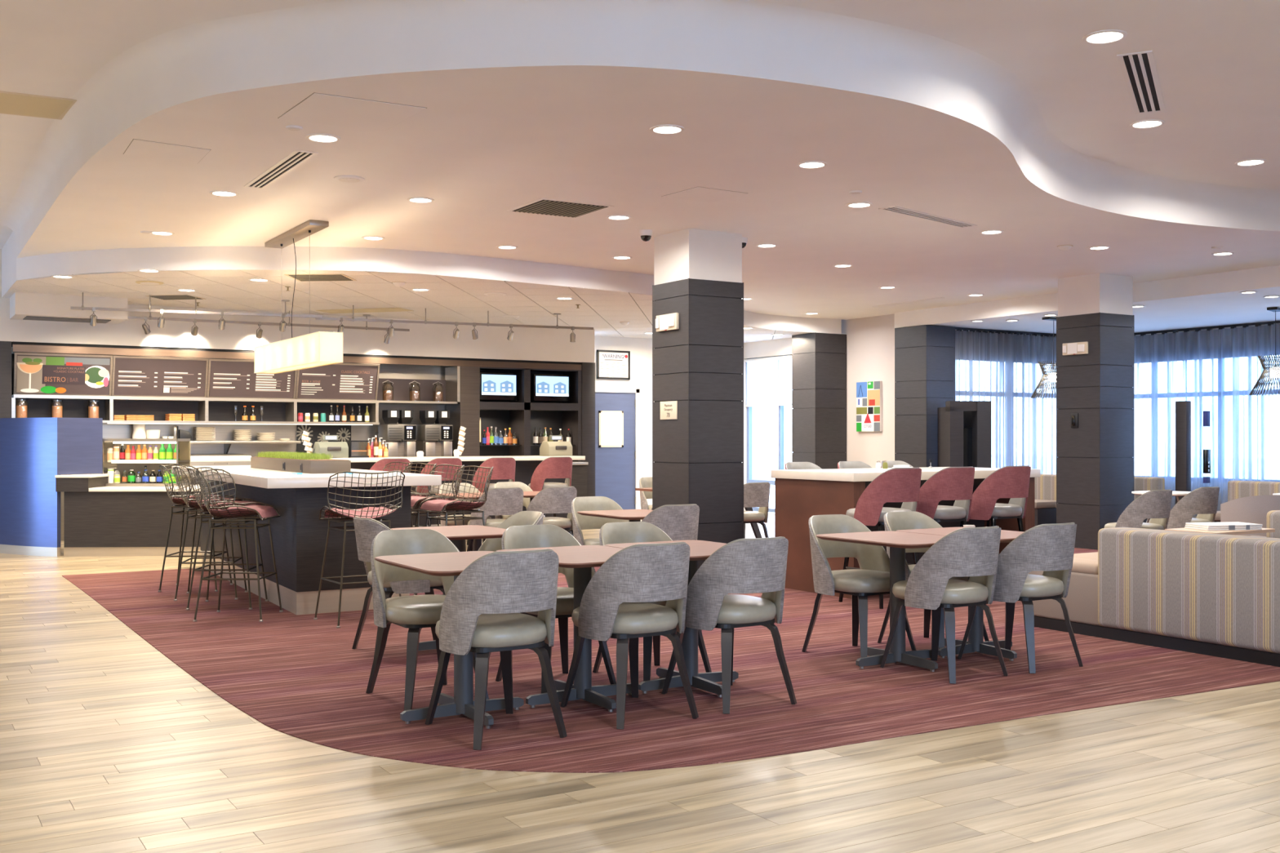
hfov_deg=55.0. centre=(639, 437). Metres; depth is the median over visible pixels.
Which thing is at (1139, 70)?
ceiling vent
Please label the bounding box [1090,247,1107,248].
diffuser
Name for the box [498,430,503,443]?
liquor bottle
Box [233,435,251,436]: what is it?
dinner plate
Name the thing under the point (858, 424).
print
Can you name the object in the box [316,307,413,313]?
ceiling panel
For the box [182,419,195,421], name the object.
serving board
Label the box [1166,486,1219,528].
dining chair
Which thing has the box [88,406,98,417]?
storage jar
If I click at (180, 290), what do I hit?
recessed light
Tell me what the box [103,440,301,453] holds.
wall shelf
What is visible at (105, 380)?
print
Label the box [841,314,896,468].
wall
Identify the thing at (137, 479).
drink
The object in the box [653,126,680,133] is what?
diffuser
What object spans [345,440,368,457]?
case
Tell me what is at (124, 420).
serving board
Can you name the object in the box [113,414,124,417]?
serving board
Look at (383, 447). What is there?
syrup bottle
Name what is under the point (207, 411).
wall shelving
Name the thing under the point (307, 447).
paper cup
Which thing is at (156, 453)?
drink
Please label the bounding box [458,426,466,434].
paper cup
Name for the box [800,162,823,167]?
diffuser
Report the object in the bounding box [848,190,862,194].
cover plate
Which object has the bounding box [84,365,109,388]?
print
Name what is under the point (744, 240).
dome camera
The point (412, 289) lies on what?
recessed light
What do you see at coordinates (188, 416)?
serving board
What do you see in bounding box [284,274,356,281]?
ceiling vent
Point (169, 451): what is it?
drink
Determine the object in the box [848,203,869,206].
diffuser
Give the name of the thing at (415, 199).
diffuser
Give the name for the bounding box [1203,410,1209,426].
switch plate
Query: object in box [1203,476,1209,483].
outlet
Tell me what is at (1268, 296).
recessed light
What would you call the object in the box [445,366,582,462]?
bar cabinet
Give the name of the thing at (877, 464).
jar
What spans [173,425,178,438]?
rack
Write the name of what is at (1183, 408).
wall
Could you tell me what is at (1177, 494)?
round table
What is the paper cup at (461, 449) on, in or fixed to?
on the countertop at (526, 465)
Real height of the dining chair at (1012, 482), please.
1.055 m
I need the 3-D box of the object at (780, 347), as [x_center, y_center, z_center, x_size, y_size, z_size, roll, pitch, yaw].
[2.364,-0.470,20.680,0.200,3.500,1.950,0,0,-32]
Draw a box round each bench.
[1035,474,1056,526]
[1055,476,1164,522]
[1213,480,1279,522]
[1266,510,1279,537]
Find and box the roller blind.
[744,355,793,407]
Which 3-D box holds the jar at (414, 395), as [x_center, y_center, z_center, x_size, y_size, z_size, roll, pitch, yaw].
[-3.170,-0.659,17.305,0.163,0.288,0.150,0,0,-32]
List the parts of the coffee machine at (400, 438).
control panel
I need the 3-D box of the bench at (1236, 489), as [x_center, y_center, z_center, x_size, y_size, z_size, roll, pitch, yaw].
[7.348,0.876,12.064,0.660,0.800,3.650,0,0,-32]
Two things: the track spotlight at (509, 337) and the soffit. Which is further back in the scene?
the track spotlight at (509, 337)
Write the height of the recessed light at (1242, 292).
0.008 m
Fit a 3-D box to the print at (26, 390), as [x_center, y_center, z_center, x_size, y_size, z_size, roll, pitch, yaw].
[-7.253,-0.563,14.618,0.200,0.050,0.001,0,14,-32]
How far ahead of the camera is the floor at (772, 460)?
72.49 m
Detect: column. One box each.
[652,227,743,568]
[791,333,846,469]
[894,324,955,467]
[1056,272,1133,550]
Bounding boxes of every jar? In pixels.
[16,405,26,417]
[52,405,62,417]
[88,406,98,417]
[382,380,393,400]
[408,381,419,400]
[432,381,443,401]
[875,460,880,468]
[882,460,888,468]
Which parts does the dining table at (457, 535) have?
post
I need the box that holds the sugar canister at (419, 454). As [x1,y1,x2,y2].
[416,450,423,457]
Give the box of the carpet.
[62,547,1279,773]
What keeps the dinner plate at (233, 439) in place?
on the wall shelf at (227, 444)
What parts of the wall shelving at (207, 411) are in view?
panel, shelf, shelf, panel, jar shelf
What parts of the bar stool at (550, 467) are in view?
seat, backrest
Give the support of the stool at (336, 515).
on the carpet
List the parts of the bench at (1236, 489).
seat, backrest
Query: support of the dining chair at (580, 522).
on the carpet
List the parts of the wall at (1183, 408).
post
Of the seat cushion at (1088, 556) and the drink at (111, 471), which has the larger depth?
the drink at (111, 471)
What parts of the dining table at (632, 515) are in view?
post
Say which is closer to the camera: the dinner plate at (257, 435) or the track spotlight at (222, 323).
the track spotlight at (222, 323)
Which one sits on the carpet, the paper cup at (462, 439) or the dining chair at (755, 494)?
the dining chair at (755, 494)
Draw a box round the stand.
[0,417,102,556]
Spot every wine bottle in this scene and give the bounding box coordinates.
[242,405,247,421]
[250,405,255,421]
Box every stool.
[158,463,233,591]
[173,465,248,600]
[186,466,268,609]
[192,468,283,622]
[313,470,404,628]
[369,457,410,473]
[382,461,412,472]
[403,462,436,527]
[410,464,464,595]
[414,457,462,527]
[415,465,493,595]
[466,457,515,545]
[528,457,573,534]
[784,462,822,469]
[837,461,873,468]
[838,467,921,608]
[880,460,913,467]
[907,466,974,564]
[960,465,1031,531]
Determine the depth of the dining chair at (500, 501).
11.56 m
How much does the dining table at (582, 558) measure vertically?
0.715 m
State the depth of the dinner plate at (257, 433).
16.28 m
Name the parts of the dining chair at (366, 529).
leg, leg, backrest, seat, seat frame, leg, leg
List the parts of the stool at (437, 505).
leg, leg, seat frame, leg, leg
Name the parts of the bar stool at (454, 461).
leg, seat, backrest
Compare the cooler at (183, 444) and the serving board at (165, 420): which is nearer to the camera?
the cooler at (183, 444)
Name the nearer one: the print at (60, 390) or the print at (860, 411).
the print at (60, 390)
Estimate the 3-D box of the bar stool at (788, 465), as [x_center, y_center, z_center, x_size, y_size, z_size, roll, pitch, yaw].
[1.591,0.750,11.193,0.503,1.055,0.572,0,0,-32]
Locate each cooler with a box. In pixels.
[101,438,190,486]
[190,453,251,466]
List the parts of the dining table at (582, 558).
post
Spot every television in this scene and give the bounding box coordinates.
[480,372,517,400]
[532,373,569,401]
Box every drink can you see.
[297,413,302,422]
[305,413,310,422]
[313,413,318,422]
[320,413,325,422]
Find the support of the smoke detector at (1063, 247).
attached to the ceiling at (487, 143)
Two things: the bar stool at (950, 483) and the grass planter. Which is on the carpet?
the bar stool at (950, 483)
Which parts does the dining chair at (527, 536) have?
leg, seat frame, leg, backrest, seat, leg, leg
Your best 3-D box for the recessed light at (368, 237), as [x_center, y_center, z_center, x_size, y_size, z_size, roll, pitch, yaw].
[-2.503,-1.876,11.546,0.214,0.008,0.214,0,0,-32]
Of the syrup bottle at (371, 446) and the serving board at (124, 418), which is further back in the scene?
the serving board at (124, 418)
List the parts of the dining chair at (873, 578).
leg, backrest, leg, seat frame, leg, seat, leg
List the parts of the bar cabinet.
panel, cross rail, cross rail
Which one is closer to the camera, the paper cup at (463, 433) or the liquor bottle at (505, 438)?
the paper cup at (463, 433)
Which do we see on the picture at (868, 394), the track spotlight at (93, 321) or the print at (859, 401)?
the print at (859, 401)
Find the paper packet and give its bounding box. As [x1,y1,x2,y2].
[287,472,302,475]
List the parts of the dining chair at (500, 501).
leg, seat, backrest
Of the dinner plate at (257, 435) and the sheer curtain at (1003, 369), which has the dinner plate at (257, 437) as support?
the dinner plate at (257, 435)
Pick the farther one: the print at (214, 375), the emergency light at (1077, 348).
the print at (214, 375)
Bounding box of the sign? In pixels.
[660,400,677,419]
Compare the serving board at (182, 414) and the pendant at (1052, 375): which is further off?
the pendant at (1052, 375)
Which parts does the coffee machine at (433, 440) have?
control panel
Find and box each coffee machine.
[377,409,416,457]
[415,410,453,456]
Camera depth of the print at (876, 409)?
18.90 m
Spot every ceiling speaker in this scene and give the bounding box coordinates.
[135,280,164,284]
[333,175,364,182]
[502,315,519,317]
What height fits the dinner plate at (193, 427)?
0.017 m
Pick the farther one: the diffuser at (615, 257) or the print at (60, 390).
the print at (60, 390)
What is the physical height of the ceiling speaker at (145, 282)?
0.014 m
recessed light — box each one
[51,275,74,278]
[137,268,160,272]
[150,231,174,235]
[176,288,196,291]
[209,190,239,196]
[248,278,269,281]
[305,133,340,142]
[361,235,384,239]
[407,196,434,203]
[410,288,430,291]
[496,244,518,248]
[555,297,573,299]
[606,214,631,219]
[612,255,631,259]
[649,124,684,133]
[755,243,777,247]
[796,160,827,168]
[804,312,818,314]
[833,263,853,266]
[845,201,872,207]
[879,286,896,288]
[967,293,983,296]
[979,229,1004,234]
[1043,314,1057,315]
[1082,29,1127,44]
[1088,245,1111,249]
[1129,119,1164,128]
[1133,305,1145,307]
[1211,252,1234,255]
[1234,158,1266,165]
[1239,291,1257,293]
[1262,295,1279,297]
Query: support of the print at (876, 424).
attached to the picture at (868, 394)
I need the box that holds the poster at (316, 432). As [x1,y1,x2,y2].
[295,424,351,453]
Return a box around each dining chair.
[351,515,445,657]
[365,528,488,711]
[425,549,567,750]
[439,483,491,551]
[466,487,523,551]
[477,511,543,551]
[493,481,544,519]
[495,524,616,693]
[526,486,577,535]
[560,542,698,728]
[571,496,628,567]
[592,521,711,681]
[639,476,652,520]
[641,503,699,540]
[662,536,796,714]
[743,482,770,538]
[801,514,916,657]
[877,511,989,649]
[880,525,1008,684]
[957,522,1083,673]
[1104,489,1172,529]
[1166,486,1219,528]
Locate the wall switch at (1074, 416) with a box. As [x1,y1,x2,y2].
[1071,413,1078,427]
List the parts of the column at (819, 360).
cladding panel, cladding panel, cladding panel, cladding panel, cladding panel, corner trim, cladding panel, cladding panel, cladding panel, cladding panel, cladding panel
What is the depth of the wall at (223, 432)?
16.68 m
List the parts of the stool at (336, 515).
leg, leg, seat frame, leg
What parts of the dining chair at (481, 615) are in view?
leg, leg, seat, backrest, leg, seat frame, leg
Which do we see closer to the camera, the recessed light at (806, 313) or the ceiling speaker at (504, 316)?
the ceiling speaker at (504, 316)
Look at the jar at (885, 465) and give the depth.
11.02 m
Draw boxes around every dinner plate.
[192,429,215,431]
[192,431,215,433]
[192,434,215,435]
[193,426,214,428]
[193,435,214,437]
[193,438,214,439]
[233,429,251,431]
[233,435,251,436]
[233,439,251,440]
[234,431,251,432]
[234,436,251,438]
[257,432,275,434]
[257,435,275,436]
[257,436,275,438]
[257,439,275,440]
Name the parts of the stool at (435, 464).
leg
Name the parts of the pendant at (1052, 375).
lamp shade, lamp glass, cord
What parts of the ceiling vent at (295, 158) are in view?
blade, blade, blade, blade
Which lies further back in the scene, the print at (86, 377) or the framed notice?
the framed notice
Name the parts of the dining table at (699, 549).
post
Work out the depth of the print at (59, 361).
14.68 m
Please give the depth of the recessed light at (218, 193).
9.43 m
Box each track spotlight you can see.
[89,306,97,326]
[142,316,151,334]
[157,309,164,328]
[191,318,198,336]
[218,311,225,329]
[255,321,262,338]
[279,313,286,332]
[337,317,344,332]
[383,327,390,343]
[387,319,394,337]
[453,321,459,338]
[471,322,478,339]
[506,324,514,340]
[569,326,575,342]
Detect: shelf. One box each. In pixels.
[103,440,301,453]
[177,460,190,462]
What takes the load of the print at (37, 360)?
attached to the menu board at (34, 373)
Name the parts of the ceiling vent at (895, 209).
blade, blade, blade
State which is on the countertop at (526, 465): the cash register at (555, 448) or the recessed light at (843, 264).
the cash register at (555, 448)
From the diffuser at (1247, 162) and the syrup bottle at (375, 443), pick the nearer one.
the diffuser at (1247, 162)
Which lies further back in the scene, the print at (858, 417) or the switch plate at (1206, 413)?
the print at (858, 417)
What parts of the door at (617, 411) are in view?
pane, pane frame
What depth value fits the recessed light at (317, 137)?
7.68 m
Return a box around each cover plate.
[140,231,151,233]
[285,124,302,131]
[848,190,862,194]
[1211,246,1222,248]
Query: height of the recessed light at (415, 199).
0.008 m
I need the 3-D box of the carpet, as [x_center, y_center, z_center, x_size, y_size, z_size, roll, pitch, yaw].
[1.907,1.284,10.554,11.491,0.016,9.080,0,0,-32]
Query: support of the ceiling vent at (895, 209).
in the ceiling at (487, 143)
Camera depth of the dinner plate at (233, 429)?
16.12 m
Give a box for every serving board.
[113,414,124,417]
[124,414,154,416]
[124,416,154,417]
[124,417,154,419]
[124,419,154,420]
[164,413,182,415]
[164,415,182,417]
[164,417,182,419]
[164,419,182,421]
[181,415,195,417]
[181,417,195,419]
[182,413,195,415]
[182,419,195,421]
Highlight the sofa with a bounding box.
[1027,527,1279,666]
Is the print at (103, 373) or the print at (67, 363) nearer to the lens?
the print at (67, 363)
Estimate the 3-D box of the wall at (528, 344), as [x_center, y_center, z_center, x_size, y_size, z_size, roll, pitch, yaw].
[-6.691,-0.470,15.256,13.790,3.500,0.500,0,0,-32]
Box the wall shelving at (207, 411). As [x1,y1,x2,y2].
[11,341,582,425]
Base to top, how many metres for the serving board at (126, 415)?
0.016 m
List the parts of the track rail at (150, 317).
rail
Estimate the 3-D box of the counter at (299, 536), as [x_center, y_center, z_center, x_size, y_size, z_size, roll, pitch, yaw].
[-3.073,0.778,10.709,1.272,0.996,4.182,0,0,-30]
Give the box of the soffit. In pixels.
[9,292,128,324]
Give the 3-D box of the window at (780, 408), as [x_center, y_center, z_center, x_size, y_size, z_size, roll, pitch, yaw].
[2.341,-0.060,20.719,0.080,2.640,1.720,0,0,-32]
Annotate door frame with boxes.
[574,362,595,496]
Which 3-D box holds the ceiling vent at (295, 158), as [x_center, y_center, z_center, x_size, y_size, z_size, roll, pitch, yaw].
[-2.537,-1.877,8.636,0.150,0.007,1.350,0,0,-32]
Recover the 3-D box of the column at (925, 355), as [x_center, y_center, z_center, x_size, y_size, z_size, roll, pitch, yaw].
[4.244,-0.182,18.332,0.580,2.925,0.660,0,0,-32]
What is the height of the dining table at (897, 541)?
0.715 m
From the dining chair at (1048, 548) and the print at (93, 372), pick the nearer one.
the dining chair at (1048, 548)
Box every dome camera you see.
[639,229,652,241]
[742,236,747,248]
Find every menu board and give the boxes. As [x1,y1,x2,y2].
[13,351,112,395]
[111,355,208,397]
[206,358,297,399]
[295,362,379,399]
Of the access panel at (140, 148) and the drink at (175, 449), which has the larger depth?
the drink at (175, 449)
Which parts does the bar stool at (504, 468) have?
seat, backrest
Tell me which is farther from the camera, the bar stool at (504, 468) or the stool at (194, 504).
the bar stool at (504, 468)
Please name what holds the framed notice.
attached to the wall at (640, 348)
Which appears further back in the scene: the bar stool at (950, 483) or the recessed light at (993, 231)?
the recessed light at (993, 231)
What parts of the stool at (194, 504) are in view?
leg, leg, seat frame, leg, leg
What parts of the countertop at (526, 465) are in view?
panel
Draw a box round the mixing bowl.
[145,430,159,438]
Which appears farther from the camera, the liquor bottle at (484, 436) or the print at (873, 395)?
the print at (873, 395)
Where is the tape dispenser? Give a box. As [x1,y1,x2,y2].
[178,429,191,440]
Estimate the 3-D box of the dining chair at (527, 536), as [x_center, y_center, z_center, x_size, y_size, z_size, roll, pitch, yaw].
[-0.445,0.873,6.353,0.501,0.811,0.601,0,0,-32]
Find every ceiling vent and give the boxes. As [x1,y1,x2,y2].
[146,294,205,299]
[244,149,318,188]
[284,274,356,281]
[506,198,613,217]
[878,205,977,227]
[1116,50,1165,114]
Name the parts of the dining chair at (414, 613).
leg, seat frame, leg, backrest, seat, leg, leg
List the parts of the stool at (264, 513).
leg, leg, seat frame, leg, leg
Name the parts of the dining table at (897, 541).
post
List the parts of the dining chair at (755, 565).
leg, leg, leg, backrest, seat frame, seat, leg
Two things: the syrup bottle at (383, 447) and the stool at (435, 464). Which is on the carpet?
the stool at (435, 464)
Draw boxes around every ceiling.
[0,0,1279,248]
[2,269,1279,342]
[17,65,1279,319]
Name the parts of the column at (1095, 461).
cladding panel, cladding panel, cladding panel, cladding panel, cladding panel, cladding panel, cladding panel, cladding panel, cladding panel, cladding panel, cladding panel, cladding panel, cladding panel, cladding panel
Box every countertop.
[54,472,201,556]
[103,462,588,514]
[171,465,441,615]
[331,455,585,542]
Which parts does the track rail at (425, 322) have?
rail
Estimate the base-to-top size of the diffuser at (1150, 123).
0.001 m
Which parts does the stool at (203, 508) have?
leg, seat frame, leg, leg, leg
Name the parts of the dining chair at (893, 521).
leg, backrest, leg, seat, leg, leg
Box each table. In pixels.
[374,551,524,728]
[391,524,506,650]
[435,492,484,551]
[495,545,631,711]
[523,491,539,502]
[577,509,653,521]
[604,540,738,697]
[635,487,761,537]
[770,466,1039,599]
[815,531,945,671]
[896,527,1024,661]
[1131,490,1191,523]
[1164,528,1275,534]
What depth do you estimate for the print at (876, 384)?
18.90 m
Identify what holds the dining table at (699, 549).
on the carpet
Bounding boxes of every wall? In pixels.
[0,248,594,417]
[11,346,452,541]
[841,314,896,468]
[1135,323,1279,518]
[1175,400,1210,504]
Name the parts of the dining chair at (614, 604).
leg, leg, seat, leg, backrest, seat frame, leg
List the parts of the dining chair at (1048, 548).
leg, leg, leg, backrest, seat frame, seat, leg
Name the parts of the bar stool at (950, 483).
backrest, seat frame, seat, leg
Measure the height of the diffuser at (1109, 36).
0.001 m
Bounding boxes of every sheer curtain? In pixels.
[953,327,1057,474]
[1132,320,1279,516]
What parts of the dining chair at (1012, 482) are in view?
leg, leg, backrest, seat frame, seat, leg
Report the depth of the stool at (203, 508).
9.22 m
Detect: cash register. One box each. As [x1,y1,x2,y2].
[312,435,348,457]
[539,435,572,456]
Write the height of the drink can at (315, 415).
0.121 m
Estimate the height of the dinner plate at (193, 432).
0.017 m
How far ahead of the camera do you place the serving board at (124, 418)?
15.31 m
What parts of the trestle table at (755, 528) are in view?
leg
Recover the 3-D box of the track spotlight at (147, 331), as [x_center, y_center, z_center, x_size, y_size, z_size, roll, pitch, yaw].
[-6.065,-1.380,15.091,0.072,0.216,0.122,0,0,27]
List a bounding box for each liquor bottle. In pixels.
[482,430,486,444]
[485,426,489,444]
[488,426,493,444]
[493,426,498,443]
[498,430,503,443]
[502,428,507,443]
[506,427,512,444]
[512,431,517,443]
[533,427,537,444]
[537,427,542,444]
[542,427,547,441]
[548,427,552,441]
[566,428,570,441]
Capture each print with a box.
[16,355,45,392]
[17,362,43,373]
[19,364,42,373]
[20,388,39,392]
[22,357,32,362]
[25,361,39,364]
[28,373,31,389]
[32,358,42,362]
[40,386,56,393]
[45,356,64,365]
[55,387,66,393]
[64,357,110,364]
[66,362,82,365]
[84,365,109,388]
[84,373,88,381]
[85,367,103,383]
[95,382,103,385]
[98,368,108,377]
[103,377,108,386]
[118,372,192,387]
[171,387,196,392]
[213,374,286,391]
[301,374,364,393]
[600,359,626,377]
[856,382,866,397]
[856,398,862,406]
[856,407,866,414]
[856,415,861,422]
[856,422,861,431]
[862,398,866,406]
[862,414,873,430]
[867,381,873,388]
[867,389,879,406]
[867,407,873,413]
[869,399,875,405]
[873,381,879,389]
[873,406,879,413]
[873,414,879,421]
[873,422,879,431]
[1228,524,1249,529]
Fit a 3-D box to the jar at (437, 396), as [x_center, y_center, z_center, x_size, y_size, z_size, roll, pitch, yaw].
[-2.871,-0.659,17.489,0.163,0.288,0.150,0,0,-32]
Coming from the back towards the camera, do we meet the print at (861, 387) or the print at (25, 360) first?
the print at (861, 387)
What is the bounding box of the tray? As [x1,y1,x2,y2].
[892,465,912,468]
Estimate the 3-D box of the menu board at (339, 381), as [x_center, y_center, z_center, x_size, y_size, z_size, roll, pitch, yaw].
[-4.059,-0.753,16.532,1.117,0.511,0.151,0,0,-32]
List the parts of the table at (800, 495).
panel, panel, panel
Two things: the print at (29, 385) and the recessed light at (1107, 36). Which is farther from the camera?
the print at (29, 385)
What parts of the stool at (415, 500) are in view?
leg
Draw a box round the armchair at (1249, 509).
[1220,495,1279,537]
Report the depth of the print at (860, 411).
19.19 m
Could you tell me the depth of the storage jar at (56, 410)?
14.83 m
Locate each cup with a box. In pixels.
[301,431,309,440]
[302,436,311,445]
[304,442,312,451]
[306,447,313,453]
[453,449,459,457]
[457,431,465,439]
[457,436,465,444]
[457,441,464,449]
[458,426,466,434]
[459,447,464,455]
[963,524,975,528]
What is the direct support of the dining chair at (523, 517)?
on the carpet
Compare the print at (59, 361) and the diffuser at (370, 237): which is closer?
the diffuser at (370, 237)
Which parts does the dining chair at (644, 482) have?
backrest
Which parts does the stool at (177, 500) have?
leg, seat frame, leg, leg, leg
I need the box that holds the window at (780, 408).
[746,354,791,512]
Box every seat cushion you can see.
[1071,557,1097,574]
[1073,551,1097,559]
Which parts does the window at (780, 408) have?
rail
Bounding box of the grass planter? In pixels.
[250,450,351,473]
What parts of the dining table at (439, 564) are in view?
post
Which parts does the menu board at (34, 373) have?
name plate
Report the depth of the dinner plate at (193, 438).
15.86 m
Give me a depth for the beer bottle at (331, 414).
16.63 m
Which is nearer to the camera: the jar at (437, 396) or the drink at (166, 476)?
the drink at (166, 476)
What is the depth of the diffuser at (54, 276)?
12.60 m
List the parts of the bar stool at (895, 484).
leg, foot rail, seat, leg, backrest, leg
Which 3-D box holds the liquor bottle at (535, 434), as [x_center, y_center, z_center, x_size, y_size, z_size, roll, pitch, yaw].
[-1.559,-0.028,18.354,0.073,0.260,0.072,0,0,-32]
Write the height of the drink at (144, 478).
0.150 m
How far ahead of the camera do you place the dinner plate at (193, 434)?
15.86 m
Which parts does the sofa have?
backrest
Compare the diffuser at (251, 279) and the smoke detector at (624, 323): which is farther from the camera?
the smoke detector at (624, 323)
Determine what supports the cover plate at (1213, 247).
attached to the ceiling at (487, 143)
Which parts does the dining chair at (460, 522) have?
backrest, seat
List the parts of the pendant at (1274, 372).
lamp shade, lamp glass, cord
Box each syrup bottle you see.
[365,438,370,457]
[369,437,374,457]
[373,432,378,457]
[378,437,382,457]
[382,440,385,457]
[383,442,388,457]
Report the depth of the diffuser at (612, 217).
10.47 m
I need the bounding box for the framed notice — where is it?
[596,349,630,379]
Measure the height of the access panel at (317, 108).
0.004 m
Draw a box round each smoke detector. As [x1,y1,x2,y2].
[391,281,405,286]
[619,321,630,325]
[1057,244,1072,250]
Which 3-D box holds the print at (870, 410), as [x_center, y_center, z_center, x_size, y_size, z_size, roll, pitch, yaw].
[3.566,-0.424,19.021,0.002,0.108,0.117,0,0,-32]
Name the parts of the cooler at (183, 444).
post, price rail, post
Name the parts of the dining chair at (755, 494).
leg, seat frame, seat, leg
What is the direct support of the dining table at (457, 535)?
on the carpet
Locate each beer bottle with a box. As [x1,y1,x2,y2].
[328,405,333,422]
[335,405,339,422]
[342,405,346,422]
[350,405,354,422]
[357,405,361,422]
[364,405,368,422]
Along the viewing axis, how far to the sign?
11.26 m
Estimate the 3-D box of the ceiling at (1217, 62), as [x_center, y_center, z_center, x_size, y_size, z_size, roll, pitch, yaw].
[1.731,-2.270,9.401,22.000,0.100,22.600,0,0,-32]
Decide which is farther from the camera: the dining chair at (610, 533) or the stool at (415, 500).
the stool at (415, 500)
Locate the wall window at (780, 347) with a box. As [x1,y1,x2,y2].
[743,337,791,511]
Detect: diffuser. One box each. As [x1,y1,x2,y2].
[53,275,71,277]
[140,270,157,271]
[153,231,171,234]
[213,191,235,195]
[251,279,266,280]
[259,361,335,373]
[310,135,336,141]
[364,236,382,239]
[410,198,431,201]
[499,246,515,248]
[608,216,628,218]
[614,257,629,258]
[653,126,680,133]
[759,244,773,246]
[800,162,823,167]
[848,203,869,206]
[982,231,999,233]
[1087,31,1122,42]
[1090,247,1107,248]
[1133,120,1160,127]
[1214,253,1231,254]
[1238,160,1263,164]
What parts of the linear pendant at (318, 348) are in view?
power cord, shade trim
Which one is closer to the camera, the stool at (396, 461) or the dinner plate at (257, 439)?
the stool at (396, 461)
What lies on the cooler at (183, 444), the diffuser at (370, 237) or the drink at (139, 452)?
the drink at (139, 452)
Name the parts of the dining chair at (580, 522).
backrest, seat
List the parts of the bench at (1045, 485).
seat, backrest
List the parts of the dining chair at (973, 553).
leg, leg, seat, seat frame, leg, backrest, leg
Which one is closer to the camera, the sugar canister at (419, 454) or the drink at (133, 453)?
the drink at (133, 453)
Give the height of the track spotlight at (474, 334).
0.218 m
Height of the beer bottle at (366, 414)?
0.225 m
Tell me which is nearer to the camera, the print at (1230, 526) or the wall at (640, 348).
the print at (1230, 526)
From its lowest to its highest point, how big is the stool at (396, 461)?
1.052 m
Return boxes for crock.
[132,423,146,438]
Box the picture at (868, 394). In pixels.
[856,381,882,431]
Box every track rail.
[71,292,322,317]
[128,303,409,331]
[315,305,593,329]
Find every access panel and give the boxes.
[0,90,76,119]
[123,138,211,164]
[277,92,426,131]
[661,186,748,202]
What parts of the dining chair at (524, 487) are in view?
backrest, seat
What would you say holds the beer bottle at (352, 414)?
on the wall shelving at (207, 411)
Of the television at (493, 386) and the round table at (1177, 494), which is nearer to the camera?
the round table at (1177, 494)
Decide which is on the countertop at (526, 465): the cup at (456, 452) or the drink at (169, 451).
the cup at (456, 452)
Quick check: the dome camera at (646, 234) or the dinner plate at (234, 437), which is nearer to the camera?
the dome camera at (646, 234)
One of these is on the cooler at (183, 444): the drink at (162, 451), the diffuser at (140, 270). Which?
the drink at (162, 451)
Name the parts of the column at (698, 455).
cladding panel, cladding panel, cladding panel, cladding panel, cladding panel, cladding panel, cladding panel, cladding panel, cladding panel, cladding panel, cladding panel, cladding panel, cladding panel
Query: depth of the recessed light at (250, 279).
12.79 m
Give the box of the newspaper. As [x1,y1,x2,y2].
[1184,521,1262,530]
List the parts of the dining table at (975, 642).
post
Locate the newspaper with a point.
(1233, 526)
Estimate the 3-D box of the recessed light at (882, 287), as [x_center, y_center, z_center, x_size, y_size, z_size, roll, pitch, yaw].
[3.088,-1.876,15.339,0.214,0.008,0.214,0,0,-32]
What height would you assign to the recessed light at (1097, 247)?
0.008 m
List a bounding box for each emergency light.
[655,312,679,332]
[1062,341,1088,355]
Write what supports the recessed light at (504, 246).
in the ceiling at (487, 143)
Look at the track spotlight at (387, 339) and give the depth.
16.61 m
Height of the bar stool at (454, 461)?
1.055 m
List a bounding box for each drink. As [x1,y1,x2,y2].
[106,448,113,462]
[107,468,114,483]
[113,445,119,459]
[114,474,119,483]
[120,444,124,459]
[121,470,127,481]
[124,444,130,459]
[128,469,135,483]
[130,445,136,459]
[135,471,142,481]
[136,444,142,459]
[142,444,147,459]
[142,469,149,481]
[147,445,153,459]
[149,470,155,483]
[153,445,159,459]
[155,470,162,483]
[159,443,165,459]
[163,471,168,483]
[166,443,173,459]
[168,469,174,483]
[173,444,179,460]
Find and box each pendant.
[253,219,342,373]
[1030,316,1057,398]
[1248,306,1279,395]
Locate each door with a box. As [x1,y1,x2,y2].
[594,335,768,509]
[595,388,639,509]
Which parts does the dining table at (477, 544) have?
post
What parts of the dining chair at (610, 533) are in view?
leg, backrest, leg, seat, leg, leg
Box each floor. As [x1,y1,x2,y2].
[0,511,1279,852]
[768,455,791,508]
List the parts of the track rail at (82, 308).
rail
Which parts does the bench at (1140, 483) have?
backrest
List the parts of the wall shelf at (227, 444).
shelf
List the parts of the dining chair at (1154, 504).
seat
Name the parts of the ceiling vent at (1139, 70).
blade, blade, blade, blade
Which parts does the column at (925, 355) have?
cladding panel, cladding panel, cladding panel, cladding panel, cladding panel, cladding panel, cladding panel, cladding panel, cladding panel, cladding panel, cladding panel, cladding panel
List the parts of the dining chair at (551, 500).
backrest, seat, leg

